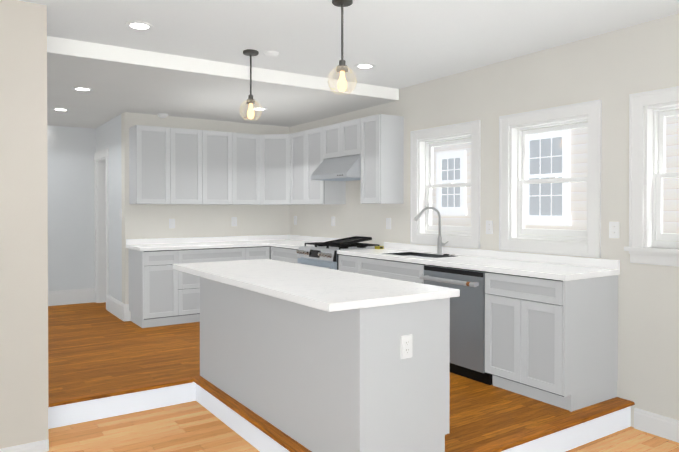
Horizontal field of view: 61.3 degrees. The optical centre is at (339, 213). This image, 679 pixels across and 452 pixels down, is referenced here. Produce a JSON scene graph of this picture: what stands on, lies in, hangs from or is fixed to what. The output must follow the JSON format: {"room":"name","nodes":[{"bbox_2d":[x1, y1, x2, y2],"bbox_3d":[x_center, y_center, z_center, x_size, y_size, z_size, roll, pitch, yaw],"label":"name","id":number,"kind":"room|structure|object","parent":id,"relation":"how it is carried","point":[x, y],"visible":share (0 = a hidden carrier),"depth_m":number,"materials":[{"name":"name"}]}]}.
{"room":"kitchen","nodes":[
{"label":"kitchen","id":0,"kind":"room"},
{"bbox_2d":[0,0,48,448],"bbox_3d":[-3.390,0.053,2.635,3.660,2.900,0.120,0,1,-34],"label":"wall","id":1,"kind":"structure","parent":0,"point":[23,249],"depth_m":3.53,"materials":[{"name":"paint"}]},
{"bbox_2d":[0,439,48,451],"bbox_3d":[-3.340,1.434,2.597,3.630,0.140,0.016,0,1,-34],"label":"baseboard","id":2,"kind":"structure","parent":1,"relation":"attached to","point":[39,446],"depth_m":3.55,"materials":[{"name":"white paint"}]},
{"bbox_2d":[47,125,95,291],"bbox_3d":[-3.301,0.059,8.499,3.860,2.800,0.160,0,1,-34],"label":"wall","id":3,"kind":"structure","parent":0,"point":[71,151],"depth_m":8.08,"materials":[{"name":"paint"}]},
{"bbox_2d":[48,288,94,305],"bbox_3d":[-4.102,1.184,7.862,1.430,0.200,0.020,0,1,-34],"label":"baseboard","id":4,"kind":"structure","parent":3,"relation":"attached to","point":[65,297],"depth_m":8.07,"materials":[{"name":"white paint"}]},
{"bbox_2d":[96,114,121,301],"bbox_3d":[-3.035,0.066,7.654,0.120,2.800,1.540,0,1,-34],"label":"wall","id":5,"kind":"structure","parent":0,"point":[108,135],"depth_m":7.30,"materials":[{"name":"paint"}]},
{"bbox_2d":[94,149,108,309],"bbox_3d":[-3.242,0.213,7.943,0.142,2.140,0.830,0,1,-34],"label":"door frame","id":6,"kind":"structure","parent":5,"relation":"attached to","point":[101,228],"depth_m":8.18,"materials":[{"name":"white paint"}]},
{"bbox_2d":[107,295,126,320],"bbox_3d":[-2.811,1.189,7.210,0.030,0.200,0.900,0,1,-34],"label":"baseboard","id":7,"kind":"structure","parent":5,"relation":"attached to","point":[119,309],"depth_m":7.10,"materials":[{"name":"white paint"}]},
{"bbox_2d":[121,112,289,303],"bbox_3d":[-1.681,0.016,7.538,2.240,2.900,0.160,0,1,-34],"label":"wall","id":8,"kind":"structure","parent":0,"point":[145,221],"depth_m":7.29,"materials":[{"name":"paint"}]},
{"bbox_2d":[129,125,176,203],"bbox_3d":[-2.244,-0.566,6.861,0.453,0.916,0.325,0,1,-34],"label":"upper cabinet","id":9,"kind":"object","parent":8,"relation":"attached to","point":[168,165],"depth_m":6.74,"materials":[{"name":"grey wood"}]},
{"bbox_2d":[169,219,174,227],"bbox_3d":[-2.093,0.128,7.160,0.072,0.116,0.009,0,1,-34],"label":"electrical outlet","id":10,"kind":"object","parent":8,"relation":"attached to","point":[171,223],"visible":1,"depth_m":7.16,"materials":[{"name":"white plastic"}]},
{"bbox_2d":[126,236,248,243],"bbox_3d":[-1.892,0.341,7.289,1.591,0.065,0.020,0,1,-34],"label":"backsplash","id":11,"kind":"structure","parent":8,"relation":"attached to","point":[193,240],"depth_m":7.21,"materials":[{"name":"white stone"}]},
{"bbox_2d":[177,128,208,204],"bbox_3d":[-1.941,-0.568,7.065,0.515,0.916,0.325,0,1,-34],"label":"upper cabinet","id":12,"kind":"object","parent":8,"relation":"attached to","point":[192,144],"depth_m":6.98,"materials":[{"name":"grey wood"}]},
{"bbox_2d":[209,131,236,204],"bbox_3d":[-1.614,-0.569,7.284,0.514,0.916,0.325,0,1,-34],"label":"upper cabinet","id":13,"kind":"object","parent":8,"relation":"attached to","point":[222,145],"depth_m":7.20,"materials":[{"name":"grey wood"}]},
{"bbox_2d":[232,217,236,225],"bbox_3d":[-1.401,0.115,7.624,0.072,0.116,0.009,0,1,-34],"label":"electrical outlet","id":14,"kind":"object","parent":8,"relation":"attached to","point":[234,221],"visible":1,"depth_m":7.62,"materials":[{"name":"white plastic"}]},
{"bbox_2d":[237,133,259,204],"bbox_3d":[-1.311,-0.571,7.487,0.453,0.916,0.325,0,1,-34],"label":"upper cabinet","id":15,"kind":"object","parent":8,"relation":"attached to","point":[248,145],"depth_m":7.39,"materials":[{"name":"grey wood"}]},
{"bbox_2d":[249,235,288,238],"bbox_3d":[-0.973,0.337,7.904,0.615,0.065,0.020,0,1,-34],"label":"backsplash","id":16,"kind":"structure","parent":8,"relation":"attached to","point":[262,236],"depth_m":7.91,"materials":[{"name":"white stone"}]},
{"bbox_2d":[260,134,291,204],"bbox_3d":[-0.791,-0.572,7.662,0.613,0.915,0.613,0,1,-34],"label":"upper cabinet","id":17,"kind":"object","parent":8,"relation":"attached to","point":[274,169],"visible":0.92,"depth_m":7.44,"materials":[{"name":"grey wood"}]},
{"bbox_2d":[47,36,398,128],"bbox_3d":[-2.115,-1.317,6.719,3.860,0.220,4.100,0,1,-34],"label":"ceiling","id":18,"kind":"structure","parent":0,"point":[118,80],"depth_m":5.64,"materials":[{"name":"paint"}]},
{"bbox_2d":[52,108,69,110],"bbox_3d":[-3.242,-1.204,6.662,0.192,0.005,0.192,0,1,-34],"label":"recessed light","id":19,"kind":"object","parent":18,"relation":"in","point":[59,109],"visible":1,"depth_m":6.65,"materials":[{"name":"white paint"}]},
{"bbox_2d":[72,87,92,91],"bbox_3d":[-2.480,-1.196,5.526,0.192,0.005,0.192,0,1,-34],"label":"recessed light","id":20,"kind":"object","parent":18,"relation":"in","point":[81,89],"visible":1,"depth_m":5.52,"materials":[{"name":"white paint"}]},
{"bbox_2d":[158,113,167,116],"bbox_3d":[-2.160,-1.192,6.999,0.128,0.034,0.128,0,1,-34],"label":"smoke detector","id":21,"kind":"object","parent":18,"relation":"attached to","point":[162,115],"visible":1,"depth_m":6.96,"materials":[{"name":"white plastic"}]},
{"bbox_2d":[48,302,630,451],"bbox_3d":[-1.343,1.390,5.734,3.700,0.180,6.630,0,1,-34],"label":"floor","id":22,"kind":"structure","parent":0,"point":[93,347],"depth_m":4.36,"materials":[{"name":"brown wood"}]},
{"bbox_2d":[48,376,195,407],"bbox_3d":[-1.729,1.325,4.174,1.320,0.026,0.090,0,1,-34],"label":"trim","id":23,"kind":"structure","parent":22,"relation":"attached to","point":[121,391],"depth_m":4.21,"materials":[{"name":"brown wood"}]},
{"bbox_2d":[128,248,177,327],"bbox_3d":[-2.194,0.854,6.729,0.400,0.877,0.620,0,1,-34],"label":"base cabinet","id":24,"kind":"object","parent":22,"relation":"on","point":[162,292],"depth_m":6.50,"materials":[{"name":"grey wood"}]},
{"bbox_2d":[126,240,269,251],"bbox_3d":[-1.720,0.395,7.034,1.591,0.038,0.635,0,1,-34],"label":"countertop","id":25,"kind":"structure","parent":24,"relation":"on","point":[205,243],"depth_m":6.91,"materials":[{"name":"white stone"}]},
{"bbox_2d":[178,248,249,323],"bbox_3d":[-1.679,0.852,7.074,0.955,0.877,0.620,0,1,-34],"label":"base cabinet","id":26,"kind":"object","parent":22,"relation":"on","point":[188,284],"depth_m":6.70,"materials":[{"name":"grey wood"}]},
{"bbox_2d":[192,375,311,451],"bbox_3d":[-0.545,1.328,3.688,0.091,0.026,2.219,0,1,-34],"label":"trim","id":27,"kind":"structure","parent":22,"relation":"attached to","point":[281,438],"depth_m":3.69,"materials":[{"name":"brown wood"}]},
{"bbox_2d":[250,246,270,259],"bbox_3d":[-1.183,0.849,7.407,0.356,0.877,0.620,0,1,-34],"label":"base cabinet","id":28,"kind":"object","parent":22,"relation":"on","point":[255,253],"depth_m":7.17,"materials":[{"name":"grey wood"}]},
{"bbox_2d":[271,247,348,262],"bbox_3d":[-0.397,0.852,7.080,0.620,0.877,0.774,0,1,-34],"label":"base cabinet","id":29,"kind":"object","parent":22,"relation":"on","point":[286,254],"depth_m":6.92,"materials":[{"name":"grey wood"}]},
{"bbox_2d":[249,239,311,250],"bbox_3d":[-0.579,0.392,7.335,0.635,0.038,1.404,0,1,-34],"label":"countertop","id":30,"kind":"structure","parent":29,"relation":"on","point":[295,243],"depth_m":7.32,"materials":[{"name":"white stone"}]},
{"bbox_2d":[197,275,449,451],"bbox_3d":[-0.252,0.881,3.874,0.624,0.866,2.209,0,1,-34],"label":"kitchen island","id":31,"kind":"object","parent":22,"relation":"on","point":[315,359],"depth_m":3.08,"materials":[{"name":"grey wood"}]},
{"bbox_2d":[173,259,459,310],"bbox_3d":[-0.337,0.429,3.834,0.845,0.038,2.295,0,1,-34],"label":"island countertop","id":32,"kind":"structure","parent":31,"relation":"on","point":[319,288],"depth_m":3.32,"materials":[{"name":"white stone"}]},
{"bbox_2d":[296,236,379,269],"bbox_3d":[-0.022,0.777,6.405,0.728,1.035,0.752,0,1,-34],"label":"range","id":33,"kind":"object","parent":22,"relation":"on","point":[321,254],"visible":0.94,"depth_m":6.20,"materials":[{"name":"silver metal"}]},
{"bbox_2d":[338,255,352,271],"bbox_3d":[0.360,0.860,5.952,0.620,0.877,0.415,0,1,-34],"label":"base cabinet","id":34,"kind":"object","parent":22,"relation":"on","point":[345,262],"depth_m":5.84,"materials":[{"name":"grey wood"}]},
{"bbox_2d":[353,255,460,283],"bbox_3d":[0.692,0.864,5.457,0.620,0.877,1.006,0,1,-34],"label":"base cabinet","id":35,"kind":"object","parent":22,"relation":"on","point":[411,272],"depth_m":5.26,"materials":[{"name":"grey wood"}]},
{"bbox_2d":[419,265,491,384],"bbox_3d":[1.114,0.875,4.729,0.670,0.864,0.662,0,1,-34],"label":"dishwasher","id":36,"kind":"object","parent":22,"relation":"on","point":[467,332],"visible":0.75,"depth_m":4.46,"materials":[{"name":"grey metal"}]},
{"bbox_2d":[462,398,634,451],"bbox_3d":[1.046,1.331,3.363,2.369,0.026,0.090,0,1,-34],"label":"trim","id":37,"kind":"structure","parent":22,"relation":"attached to","point":[517,439],"depth_m":3.52,"materials":[{"name":"brown wood"}]},
{"bbox_2d":[485,271,617,411],"bbox_3d":[1.539,0.874,4.195,0.620,0.877,0.686,0,1,-34],"label":"base cabinet","id":38,"kind":"object","parent":22,"relation":"on","point":[551,329],"depth_m":3.95,"materials":[{"name":"grey wood"}]},
{"bbox_2d":[337,247,619,282],"bbox_3d":[0.985,0.420,5.004,0.635,0.058,2.676,0,1,-34],"label":"countertop","id":39,"kind":"structure","parent":38,"relation":"on","point":[563,271],"depth_m":4.42,"materials":[{"name":"white stone"}]},
{"bbox_2d":[414,206,454,255],"bbox_3d":[0.874,0.163,5.292,0.282,0.452,0.284,0,1,-34],"label":"faucet","id":40,"kind":"object","parent":39,"relation":"on","point":[440,244],"visible":0.98,"depth_m":5.37,"materials":[{"name":"silver metal"}]},
{"bbox_2d":[19,0,678,88],"bbox_3d":[-0.187,-1.334,0.938,7.100,0.100,7.650,0,1,-34],"label":"ceiling","id":41,"kind":"structure","parent":0,"point":[398,44],"depth_m":4.08,"materials":[{"name":"paint"}]},
{"bbox_2d":[125,21,153,30],"bbox_3d":[-1.394,-1.304,3.991,0.192,0.005,0.192,0,1,-34],"label":"recessed light","id":42,"kind":"object","parent":41,"relation":"in","point":[138,25],"visible":1,"depth_m":3.98,"materials":[{"name":"white paint"}]},
{"bbox_2d":[240,49,261,120],"bbox_3d":[-0.720,-1.034,4.644,0.180,0.554,0.180,0,1,-34],"label":"pendant light","id":43,"kind":"object","parent":41,"relation":"hanging from","point":[250,101],"visible":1,"depth_m":4.63,"materials":[{"name":"clear glass"}]},
{"bbox_2d":[263,51,278,57],"bbox_3d":[-0.558,-1.295,4.680,0.128,0.034,0.128,0,1,-34],"label":"smoke detector","id":44,"kind":"object","parent":41,"relation":"attached to","point":[271,54],"visible":0.98,"depth_m":4.64,"materials":[{"name":"white plastic"}]},
{"bbox_2d":[328,0,356,94],"bbox_3d":[0.017,-1.019,3.498,0.180,0.568,0.180,0,1,-34],"label":"pendant light","id":45,"kind":"object","parent":41,"relation":"hanging from","point":[342,67],"visible":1,"depth_m":3.48,"materials":[{"name":"clear glass"}]},
{"bbox_2d":[354,63,374,68],"bbox_3d":[0.227,-1.312,5.119,0.192,0.005,0.192,0,1,-34],"label":"recessed light","id":46,"kind":"object","parent":41,"relation":"in","point":[364,66],"visible":1,"depth_m":5.12,"materials":[{"name":"white paint"}]},
{"bbox_2d":[47,401,678,451],"bbox_3d":[-0.157,1.546,0.914,7.100,0.060,7.540,0,1,-34],"label":"floor","id":47,"kind":"structure","parent":0,"point":[193,426],"depth_m":3.83,"materials":[{"name":"brown wood"}]},
{"bbox_2d":[289,13,678,426],"bbox_3d":[2.159,0.043,3.967,0.160,2.900,10.370,0,1,-34],"label":"wall","id":48,"kind":"structure","parent":0,"point":[612,70],"depth_m":4.21,"materials":[{"name":"paint"}]},
{"bbox_2d":[290,131,301,204],"bbox_3d":[-0.375,-0.569,7.300,0.326,0.916,0.458,0,1,-34],"label":"upper cabinet","id":49,"kind":"object","parent":48,"relation":"attached to","point":[295,138],"depth_m":7.29,"materials":[{"name":"grey wood"}]},
{"bbox_2d":[302,127,345,204],"bbox_3d":[-0.186,-0.567,7.019,0.326,0.916,0.458,0,1,-34],"label":"upper cabinet","id":50,"kind":"object","parent":48,"relation":"attached to","point":[314,192],"depth_m":6.91,"materials":[{"name":"grey wood"}]},
{"bbox_2d":[322,123,337,160],"bbox_3d":[0.063,-0.829,6.646,0.326,0.386,0.431,0,1,-34],"label":"upper cabinet","id":51,"kind":"object","parent":48,"relation":"attached to","point":[329,133],"depth_m":6.62,"materials":[{"name":"grey wood"}]},
{"bbox_2d":[310,154,360,180],"bbox_3d":[0.076,-0.507,6.471,0.500,0.254,0.740,0,1,-34],"label":"range hood","id":52,"kind":"object","parent":48,"relation":"attached to","point":[346,168],"visible":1,"depth_m":6.29,"materials":[{"name":"silver metal"}]},
{"bbox_2d":[338,119,357,156],"bbox_3d":[0.237,-0.827,6.387,0.326,0.386,0.431,0,1,-34],"label":"upper cabinet","id":53,"kind":"object","parent":48,"relation":"attached to","point":[347,130],"depth_m":6.32,"materials":[{"name":"grey wood"}]},
{"bbox_2d":[358,114,403,203],"bbox_3d":[0.450,-0.560,6.072,0.326,0.916,0.329,0,1,-34],"label":"upper cabinet","id":54,"kind":"object","parent":48,"relation":"attached to","point":[376,142],"depth_m":5.96,"materials":[{"name":"grey wood"}]},
{"bbox_2d":[386,218,390,228],"bbox_3d":[0.535,0.113,6.236,0.009,0.116,0.072,0,1,-34],"label":"electrical outlet","id":55,"kind":"object","parent":48,"relation":"attached to","point":[388,223],"visible":1,"depth_m":6.23,"materials":[{"name":"white plastic"}]},
{"bbox_2d":[410,120,480,248],"bbox_3d":[1.064,-0.262,5.569,0.182,1.154,0.928,0,1,-34],"label":"window","id":56,"kind":"structure","parent":48,"relation":"in","point":[423,229],"depth_m":5.64,"materials":[{"name":"white paint"}]},
{"bbox_2d":[289,235,619,270],"bbox_3d":[0.635,0.350,6.076,0.020,0.065,4.848,0,1,-34],"label":"backsplash","id":57,"kind":"structure","parent":48,"relation":"attached to","point":[577,261],"depth_m":4.90,"materials":[{"name":"white stone"}]},
{"bbox_2d":[486,221,492,233],"bbox_3d":[1.323,0.124,5.061,0.009,0.116,0.072,0,1,-34],"label":"electrical outlet","id":58,"kind":"object","parent":48,"relation":"attached to","point":[489,227],"visible":1,"depth_m":5.05,"materials":[{"name":"white plastic"}]},
{"bbox_2d":[499,99,601,257],"bbox_3d":[1.710,-0.255,4.605,0.182,1.154,0.928,0,1,-34],"label":"window","id":59,"kind":"structure","parent":48,"relation":"in","point":[514,232],"depth_m":4.63,"materials":[{"name":"white paint"}]},
{"bbox_2d":[609,222,618,237],"bbox_3d":[1.967,0.119,4.101,0.009,0.116,0.072,0,1,-34],"label":"electrical outlet","id":60,"kind":"object","parent":48,"relation":"attached to","point":[613,229],"visible":1,"depth_m":4.10,"materials":[{"name":"white plastic"}]},
{"bbox_2d":[624,86,678,266],"bbox_3d":[2.340,-0.238,3.646,0.206,1.173,0.970,0,1,-34],"label":"window","id":61,"kind":"structure","parent":48,"relation":"in","point":[646,225],"depth_m":3.93,"materials":[{"name":"white paint"}]},
{"bbox_2d":[634,408,678,442],"bbox_3d":[3.459,1.439,1.880,0.016,0.140,5.058,0,1,-34],"label":"baseboard","id":62,"kind":"structure","parent":48,"relation":"attached to","point":[657,424],"depth_m":3.85,"materials":[{"name":"white paint"}]},
{"label":"outside","id":63,"kind":"structure","parent":0,"visible":0},
{"bbox_2d":[432,115,678,233],"bbox_3d":[2.057,-2.155,6.983,3.030,9.750,22.000,0,1,-34],"label":"neighbouring house","id":64,"kind":"structure","parent":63,"point":[531,174],"depth_m":7.88,"materials":[{"name":"white"}]}
]}

